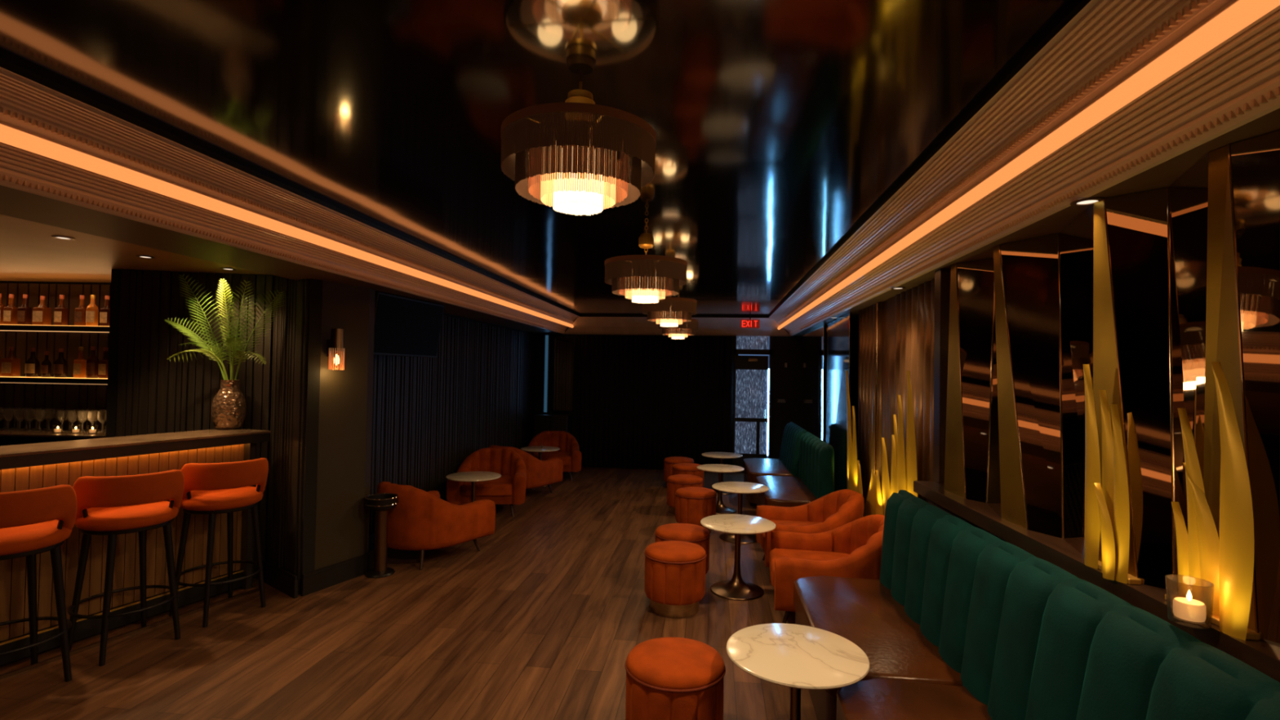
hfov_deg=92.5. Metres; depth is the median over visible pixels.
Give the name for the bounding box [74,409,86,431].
stemmed glass
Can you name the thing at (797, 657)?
pedestal table
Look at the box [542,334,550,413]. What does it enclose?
window
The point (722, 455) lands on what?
pedestal table
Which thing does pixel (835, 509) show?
armchair
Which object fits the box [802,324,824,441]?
window
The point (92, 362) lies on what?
liquor bottle
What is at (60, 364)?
liquor bottle
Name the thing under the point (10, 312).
liquor bottle
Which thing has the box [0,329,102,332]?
light
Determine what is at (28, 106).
trim
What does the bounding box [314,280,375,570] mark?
wall column
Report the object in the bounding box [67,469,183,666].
bar stool
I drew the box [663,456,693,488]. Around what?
ottoman
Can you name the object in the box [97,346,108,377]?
liquor bottle
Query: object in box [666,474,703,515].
ottoman
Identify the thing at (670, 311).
chandelier
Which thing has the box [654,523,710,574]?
ottoman
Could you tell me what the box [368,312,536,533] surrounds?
curtain
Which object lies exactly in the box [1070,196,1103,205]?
recessed light
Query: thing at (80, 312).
liquor bottle
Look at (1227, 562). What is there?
sculpture
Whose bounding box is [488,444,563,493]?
armchair
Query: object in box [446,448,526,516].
armchair
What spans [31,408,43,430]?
stemmed glass
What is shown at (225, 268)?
recessed light
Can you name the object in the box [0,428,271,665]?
bar counter
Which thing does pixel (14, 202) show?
ceiling
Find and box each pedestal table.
[445,471,501,502]
[520,445,559,486]
[697,464,744,514]
[700,514,776,599]
[701,452,742,493]
[711,481,768,543]
[726,623,870,719]
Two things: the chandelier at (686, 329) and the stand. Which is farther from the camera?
the chandelier at (686, 329)
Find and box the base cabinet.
[533,413,573,437]
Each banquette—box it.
[742,422,807,507]
[755,431,834,506]
[793,489,1279,719]
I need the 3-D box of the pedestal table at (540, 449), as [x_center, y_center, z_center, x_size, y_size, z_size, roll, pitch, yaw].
[-1.363,1.448,8.357,0.534,0.484,0.534,2,-1,-24]
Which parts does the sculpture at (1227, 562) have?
blade, blade, blade, plate, blade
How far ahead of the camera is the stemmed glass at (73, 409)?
4.93 m
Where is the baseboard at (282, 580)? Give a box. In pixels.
[256,549,373,599]
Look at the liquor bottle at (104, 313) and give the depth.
4.84 m
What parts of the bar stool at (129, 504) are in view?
leg, post, leg, seat, seat frame, backrest, leg, leg, post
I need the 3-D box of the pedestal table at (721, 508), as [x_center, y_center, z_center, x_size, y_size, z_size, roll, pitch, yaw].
[0.906,1.460,6.931,0.534,0.484,0.534,2,-1,-39]
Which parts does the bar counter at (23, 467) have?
plinth trim, post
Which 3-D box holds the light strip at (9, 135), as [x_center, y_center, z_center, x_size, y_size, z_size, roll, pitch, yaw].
[-1.796,-0.673,3.761,0.048,0.056,12.220,1,-1,7]
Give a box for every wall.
[0,280,111,428]
[105,268,121,437]
[115,269,275,578]
[266,275,322,594]
[534,318,803,469]
[824,315,858,450]
[928,129,1279,647]
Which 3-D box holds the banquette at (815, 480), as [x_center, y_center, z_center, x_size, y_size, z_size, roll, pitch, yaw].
[1.515,1.237,6.160,0.605,0.924,1.400,1,-1,7]
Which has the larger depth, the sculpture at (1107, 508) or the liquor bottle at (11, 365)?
the liquor bottle at (11, 365)
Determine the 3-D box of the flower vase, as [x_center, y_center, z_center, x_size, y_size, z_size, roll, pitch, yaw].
[-2.895,0.312,4.316,0.210,0.345,0.210,1,-1,7]
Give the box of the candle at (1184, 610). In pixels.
[1173,597,1205,622]
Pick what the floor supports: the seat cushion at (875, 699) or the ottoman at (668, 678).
the ottoman at (668, 678)
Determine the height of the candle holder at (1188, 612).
0.100 m
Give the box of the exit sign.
[740,315,759,328]
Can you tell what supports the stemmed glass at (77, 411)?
on the countertop at (6, 437)
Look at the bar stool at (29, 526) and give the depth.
2.90 m
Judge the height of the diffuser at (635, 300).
0.005 m
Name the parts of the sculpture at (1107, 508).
blade, blade, blade, plate, blade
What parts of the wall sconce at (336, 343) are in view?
plate, bulb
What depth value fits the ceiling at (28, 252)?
3.92 m
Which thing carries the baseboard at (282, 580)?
attached to the wall column at (345, 396)
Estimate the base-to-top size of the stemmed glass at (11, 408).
0.165 m
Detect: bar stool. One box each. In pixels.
[0,484,76,682]
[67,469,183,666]
[168,457,268,627]
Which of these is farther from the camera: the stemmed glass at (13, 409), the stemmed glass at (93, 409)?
the stemmed glass at (93, 409)
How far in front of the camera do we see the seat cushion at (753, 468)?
7.37 m
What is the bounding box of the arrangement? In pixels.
[164,273,285,379]
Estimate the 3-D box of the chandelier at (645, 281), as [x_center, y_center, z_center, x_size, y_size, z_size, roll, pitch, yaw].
[0.034,-0.572,3.503,0.472,0.484,0.472,2,-1,-41]
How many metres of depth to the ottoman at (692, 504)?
5.87 m
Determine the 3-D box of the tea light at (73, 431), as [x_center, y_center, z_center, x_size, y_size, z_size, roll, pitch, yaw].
[-4.322,0.530,4.692,0.064,0.060,0.064,1,-1,7]
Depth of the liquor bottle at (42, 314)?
4.84 m
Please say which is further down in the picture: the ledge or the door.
the ledge
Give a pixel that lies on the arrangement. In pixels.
(210, 349)
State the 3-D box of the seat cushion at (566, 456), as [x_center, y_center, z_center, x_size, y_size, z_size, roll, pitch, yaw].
[-1.254,1.413,8.847,0.524,0.109,0.645,1,-1,-6]
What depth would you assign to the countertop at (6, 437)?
4.55 m
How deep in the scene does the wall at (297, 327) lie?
4.24 m
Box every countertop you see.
[0,426,106,445]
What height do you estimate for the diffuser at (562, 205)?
0.005 m
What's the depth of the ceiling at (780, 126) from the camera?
1.99 m
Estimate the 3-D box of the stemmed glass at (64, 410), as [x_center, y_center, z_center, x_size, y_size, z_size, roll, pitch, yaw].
[-4.517,0.477,4.851,0.068,0.165,0.068,1,-1,7]
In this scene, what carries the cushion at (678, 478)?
on the ottoman at (674, 482)
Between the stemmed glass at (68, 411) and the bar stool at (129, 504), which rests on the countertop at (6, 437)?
the stemmed glass at (68, 411)
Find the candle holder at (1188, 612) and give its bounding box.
[1164,574,1213,628]
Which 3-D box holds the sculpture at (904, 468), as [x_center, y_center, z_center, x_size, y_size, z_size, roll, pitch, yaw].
[1.701,0.715,4.059,0.111,1.290,0.718,1,-1,7]
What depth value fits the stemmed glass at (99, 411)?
4.84 m
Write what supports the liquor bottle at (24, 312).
on the shelf at (3, 327)
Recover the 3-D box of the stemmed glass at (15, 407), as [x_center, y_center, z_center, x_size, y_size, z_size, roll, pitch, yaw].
[-5.053,0.470,4.950,0.068,0.165,0.068,1,-1,7]
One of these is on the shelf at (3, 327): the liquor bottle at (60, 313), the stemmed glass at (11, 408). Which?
the liquor bottle at (60, 313)
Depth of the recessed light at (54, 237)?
3.29 m
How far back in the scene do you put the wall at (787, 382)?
9.62 m
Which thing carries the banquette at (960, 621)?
on the floor
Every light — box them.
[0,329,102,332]
[0,382,95,384]
[51,235,75,239]
[52,424,63,433]
[70,425,81,433]
[87,425,97,433]
[135,255,155,258]
[220,267,236,270]
[890,287,905,289]
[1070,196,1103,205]
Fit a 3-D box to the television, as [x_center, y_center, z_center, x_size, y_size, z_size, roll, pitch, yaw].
[-2.051,-0.342,5.270,0.241,0.620,0.980,1,-1,13]
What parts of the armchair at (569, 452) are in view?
seat frame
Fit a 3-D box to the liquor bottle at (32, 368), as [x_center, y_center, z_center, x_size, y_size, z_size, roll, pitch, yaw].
[-4.824,0.019,4.864,0.084,0.231,0.085,1,-1,1]
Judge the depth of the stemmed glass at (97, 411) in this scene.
4.75 m
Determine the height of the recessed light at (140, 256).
0.005 m
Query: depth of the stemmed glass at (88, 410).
4.85 m
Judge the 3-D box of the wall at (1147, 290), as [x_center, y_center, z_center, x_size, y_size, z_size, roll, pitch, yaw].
[1.501,0.533,1.625,0.217,2.146,3.600,1,-1,7]
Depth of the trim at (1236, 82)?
1.79 m
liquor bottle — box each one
[0,293,4,324]
[0,346,21,376]
[0,350,1,376]
[3,293,17,324]
[17,293,31,324]
[24,347,39,377]
[32,295,51,324]
[40,351,51,377]
[53,294,68,325]
[53,348,67,377]
[73,346,86,377]
[74,295,86,325]
[85,294,98,325]
[85,346,98,377]
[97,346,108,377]
[99,295,110,326]
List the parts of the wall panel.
edge trim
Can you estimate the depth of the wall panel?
4.49 m
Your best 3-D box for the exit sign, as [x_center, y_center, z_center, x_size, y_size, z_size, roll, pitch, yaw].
[1.676,-0.584,9.319,0.280,0.195,0.038,1,-1,7]
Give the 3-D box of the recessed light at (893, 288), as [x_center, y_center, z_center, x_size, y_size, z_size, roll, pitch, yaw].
[1.743,-0.484,4.136,0.096,0.005,0.096,1,-1,7]
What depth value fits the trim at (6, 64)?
2.42 m
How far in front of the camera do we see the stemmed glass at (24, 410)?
4.76 m
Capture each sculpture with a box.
[845,370,862,495]
[865,469,875,516]
[875,370,917,515]
[1082,364,1141,585]
[1164,361,1259,640]
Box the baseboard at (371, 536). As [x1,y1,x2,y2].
[368,497,459,551]
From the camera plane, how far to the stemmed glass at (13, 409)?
4.77 m
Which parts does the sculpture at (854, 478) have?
blade, blade, blade, blade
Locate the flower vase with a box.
[211,379,246,429]
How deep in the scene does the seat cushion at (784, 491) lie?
5.92 m
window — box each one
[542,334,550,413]
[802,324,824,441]
[825,312,851,491]
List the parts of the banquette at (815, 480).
seat, backrest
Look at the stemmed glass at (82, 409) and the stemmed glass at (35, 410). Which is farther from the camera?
the stemmed glass at (82, 409)
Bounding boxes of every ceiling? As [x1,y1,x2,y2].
[0,0,1082,315]
[0,185,560,333]
[0,213,271,282]
[791,107,1279,336]
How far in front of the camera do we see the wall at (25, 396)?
5.09 m
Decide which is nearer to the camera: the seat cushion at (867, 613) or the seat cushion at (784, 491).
the seat cushion at (867, 613)
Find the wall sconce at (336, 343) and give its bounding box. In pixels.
[326,328,345,369]
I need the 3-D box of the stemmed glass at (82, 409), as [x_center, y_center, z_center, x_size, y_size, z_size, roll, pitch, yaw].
[-4.458,0.480,4.940,0.068,0.165,0.068,1,-1,7]
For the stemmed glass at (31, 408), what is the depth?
4.94 m
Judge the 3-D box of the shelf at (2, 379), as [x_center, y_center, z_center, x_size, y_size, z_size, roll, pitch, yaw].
[-4.922,0.158,4.914,2.000,0.049,0.260,1,-1,1]
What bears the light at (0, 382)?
attached to the shelf at (2, 379)
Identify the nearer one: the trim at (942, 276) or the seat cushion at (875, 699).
the seat cushion at (875, 699)
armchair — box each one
[376,481,495,569]
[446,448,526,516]
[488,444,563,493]
[525,431,582,480]
[755,488,863,582]
[769,514,884,623]
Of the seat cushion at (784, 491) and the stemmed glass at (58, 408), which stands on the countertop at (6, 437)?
the stemmed glass at (58, 408)
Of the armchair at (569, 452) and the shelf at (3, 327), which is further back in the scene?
the armchair at (569, 452)
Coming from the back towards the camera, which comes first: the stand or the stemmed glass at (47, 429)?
the stemmed glass at (47, 429)
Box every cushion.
[461,475,512,495]
[534,451,571,465]
[626,637,724,689]
[644,540,705,562]
[655,523,709,541]
[664,456,693,463]
[666,474,702,483]
[672,462,701,470]
[675,486,715,497]
[742,457,793,483]
[755,475,817,506]
[756,520,818,549]
[769,548,849,586]
[793,575,962,697]
[836,678,991,719]
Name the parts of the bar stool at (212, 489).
leg, post, leg, seat frame, seat, backrest, leg, leg, post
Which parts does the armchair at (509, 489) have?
seat frame, leg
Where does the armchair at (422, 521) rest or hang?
on the floor
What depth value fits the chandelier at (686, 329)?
7.11 m
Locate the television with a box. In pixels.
[373,290,444,357]
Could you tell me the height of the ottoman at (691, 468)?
0.409 m
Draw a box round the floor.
[0,466,817,719]
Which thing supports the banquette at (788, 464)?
on the floor
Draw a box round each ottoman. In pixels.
[625,637,725,719]
[644,540,706,617]
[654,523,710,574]
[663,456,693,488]
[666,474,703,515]
[671,462,704,487]
[675,486,716,533]
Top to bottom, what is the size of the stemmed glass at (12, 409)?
0.165 m
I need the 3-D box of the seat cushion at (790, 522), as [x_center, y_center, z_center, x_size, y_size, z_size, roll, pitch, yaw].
[1.264,1.377,4.816,0.645,0.109,0.524,1,-1,6]
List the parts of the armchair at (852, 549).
leg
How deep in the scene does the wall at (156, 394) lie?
4.42 m
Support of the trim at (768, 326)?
attached to the wall at (787, 382)
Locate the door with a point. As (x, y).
(753, 378)
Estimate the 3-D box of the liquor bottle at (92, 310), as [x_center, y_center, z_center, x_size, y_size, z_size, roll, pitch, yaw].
[-4.350,-0.393,4.865,0.074,0.251,0.075,1,-1,1]
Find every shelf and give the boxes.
[0,324,109,333]
[0,376,107,384]
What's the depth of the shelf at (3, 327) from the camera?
4.79 m
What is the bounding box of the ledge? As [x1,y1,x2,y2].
[913,480,1279,682]
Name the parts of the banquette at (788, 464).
seat, backrest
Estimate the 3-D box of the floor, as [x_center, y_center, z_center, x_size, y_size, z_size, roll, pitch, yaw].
[-1.792,1.645,3.800,8.800,0.100,13.400,1,-1,7]
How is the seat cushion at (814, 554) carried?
on the armchair at (852, 549)
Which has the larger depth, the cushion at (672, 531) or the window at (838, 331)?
the window at (838, 331)
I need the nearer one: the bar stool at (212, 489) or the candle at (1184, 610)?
the candle at (1184, 610)
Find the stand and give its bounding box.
[364,493,399,577]
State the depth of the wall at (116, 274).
4.36 m
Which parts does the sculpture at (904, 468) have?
blade, blade, blade, blade, blade, blade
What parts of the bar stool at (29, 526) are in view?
leg, seat frame, seat, backrest, post, leg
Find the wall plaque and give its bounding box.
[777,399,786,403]
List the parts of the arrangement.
stem, stem, stem, stem, stem, stem, stem, stem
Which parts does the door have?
glass pane, glass pane, glass pane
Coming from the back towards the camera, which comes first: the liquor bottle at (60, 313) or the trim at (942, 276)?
the liquor bottle at (60, 313)
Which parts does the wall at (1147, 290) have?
tapered panel, mirror panel, mirror panel, tapered panel, mirror panel, mirror panel, tapered panel, mirror panel, mirror panel, tapered panel, mirror panel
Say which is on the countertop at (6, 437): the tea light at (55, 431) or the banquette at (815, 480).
the tea light at (55, 431)
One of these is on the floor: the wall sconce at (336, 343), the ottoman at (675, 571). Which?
the ottoman at (675, 571)
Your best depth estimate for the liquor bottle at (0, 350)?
4.87 m
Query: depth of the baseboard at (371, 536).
5.18 m
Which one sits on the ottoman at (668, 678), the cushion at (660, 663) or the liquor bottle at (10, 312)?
the cushion at (660, 663)
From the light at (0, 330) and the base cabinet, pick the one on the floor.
the base cabinet
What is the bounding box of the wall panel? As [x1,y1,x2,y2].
[857,278,934,517]
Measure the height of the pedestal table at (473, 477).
0.484 m
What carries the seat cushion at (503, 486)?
on the armchair at (509, 489)
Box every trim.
[0,0,1090,317]
[0,66,579,333]
[564,316,790,336]
[768,0,1279,336]
[933,268,951,484]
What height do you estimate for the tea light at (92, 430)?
0.060 m
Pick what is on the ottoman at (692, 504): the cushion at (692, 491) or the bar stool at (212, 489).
the cushion at (692, 491)
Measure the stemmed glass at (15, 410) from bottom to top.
0.165 m
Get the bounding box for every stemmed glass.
[0,408,12,430]
[2,408,14,431]
[8,407,20,428]
[11,408,23,430]
[13,409,26,431]
[21,408,33,430]
[23,409,35,431]
[30,408,42,429]
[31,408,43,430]
[34,409,45,431]
[41,408,53,429]
[43,408,54,431]
[53,408,64,429]
[56,410,68,431]
[63,409,75,431]
[66,410,77,432]
[72,408,84,430]
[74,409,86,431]
[76,410,88,432]
[81,408,93,430]
[86,409,97,431]
[87,410,98,432]
[90,408,102,430]
[97,410,106,431]
[97,411,106,432]
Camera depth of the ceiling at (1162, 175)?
1.92 m
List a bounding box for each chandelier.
[500,80,656,215]
[604,217,687,303]
[642,296,697,327]
[658,318,697,339]
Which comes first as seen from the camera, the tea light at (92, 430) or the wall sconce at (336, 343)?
the wall sconce at (336, 343)
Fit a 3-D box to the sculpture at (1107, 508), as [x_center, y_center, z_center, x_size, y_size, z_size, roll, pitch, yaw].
[1.405,0.326,1.850,0.073,0.630,0.213,1,-1,7]
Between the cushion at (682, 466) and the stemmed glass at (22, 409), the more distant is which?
the cushion at (682, 466)
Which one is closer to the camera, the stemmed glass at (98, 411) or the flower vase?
the flower vase
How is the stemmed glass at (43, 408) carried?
on the countertop at (6, 437)
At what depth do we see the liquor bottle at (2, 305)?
4.87 m
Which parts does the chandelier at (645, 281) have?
chain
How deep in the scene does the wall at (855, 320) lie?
6.17 m
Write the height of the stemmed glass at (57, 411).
0.165 m
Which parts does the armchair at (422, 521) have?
leg, leg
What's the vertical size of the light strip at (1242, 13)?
0.057 m
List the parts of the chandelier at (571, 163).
hanging rod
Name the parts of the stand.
dish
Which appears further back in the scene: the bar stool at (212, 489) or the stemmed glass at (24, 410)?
the stemmed glass at (24, 410)
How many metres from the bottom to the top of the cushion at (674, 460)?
0.060 m
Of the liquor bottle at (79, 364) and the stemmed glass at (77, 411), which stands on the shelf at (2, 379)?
the liquor bottle at (79, 364)
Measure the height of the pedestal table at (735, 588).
0.484 m
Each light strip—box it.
[0,124,573,328]
[777,0,1279,329]
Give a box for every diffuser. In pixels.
[555,198,600,212]
[634,298,653,302]
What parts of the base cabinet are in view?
door, door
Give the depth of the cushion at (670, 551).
3.94 m
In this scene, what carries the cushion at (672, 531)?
on the ottoman at (691, 533)
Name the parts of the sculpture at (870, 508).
blade, blade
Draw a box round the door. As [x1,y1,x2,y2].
[733,335,772,472]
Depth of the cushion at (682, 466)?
7.55 m
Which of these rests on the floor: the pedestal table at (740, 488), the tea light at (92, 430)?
the pedestal table at (740, 488)
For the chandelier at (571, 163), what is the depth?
1.73 m
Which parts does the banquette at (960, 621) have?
seat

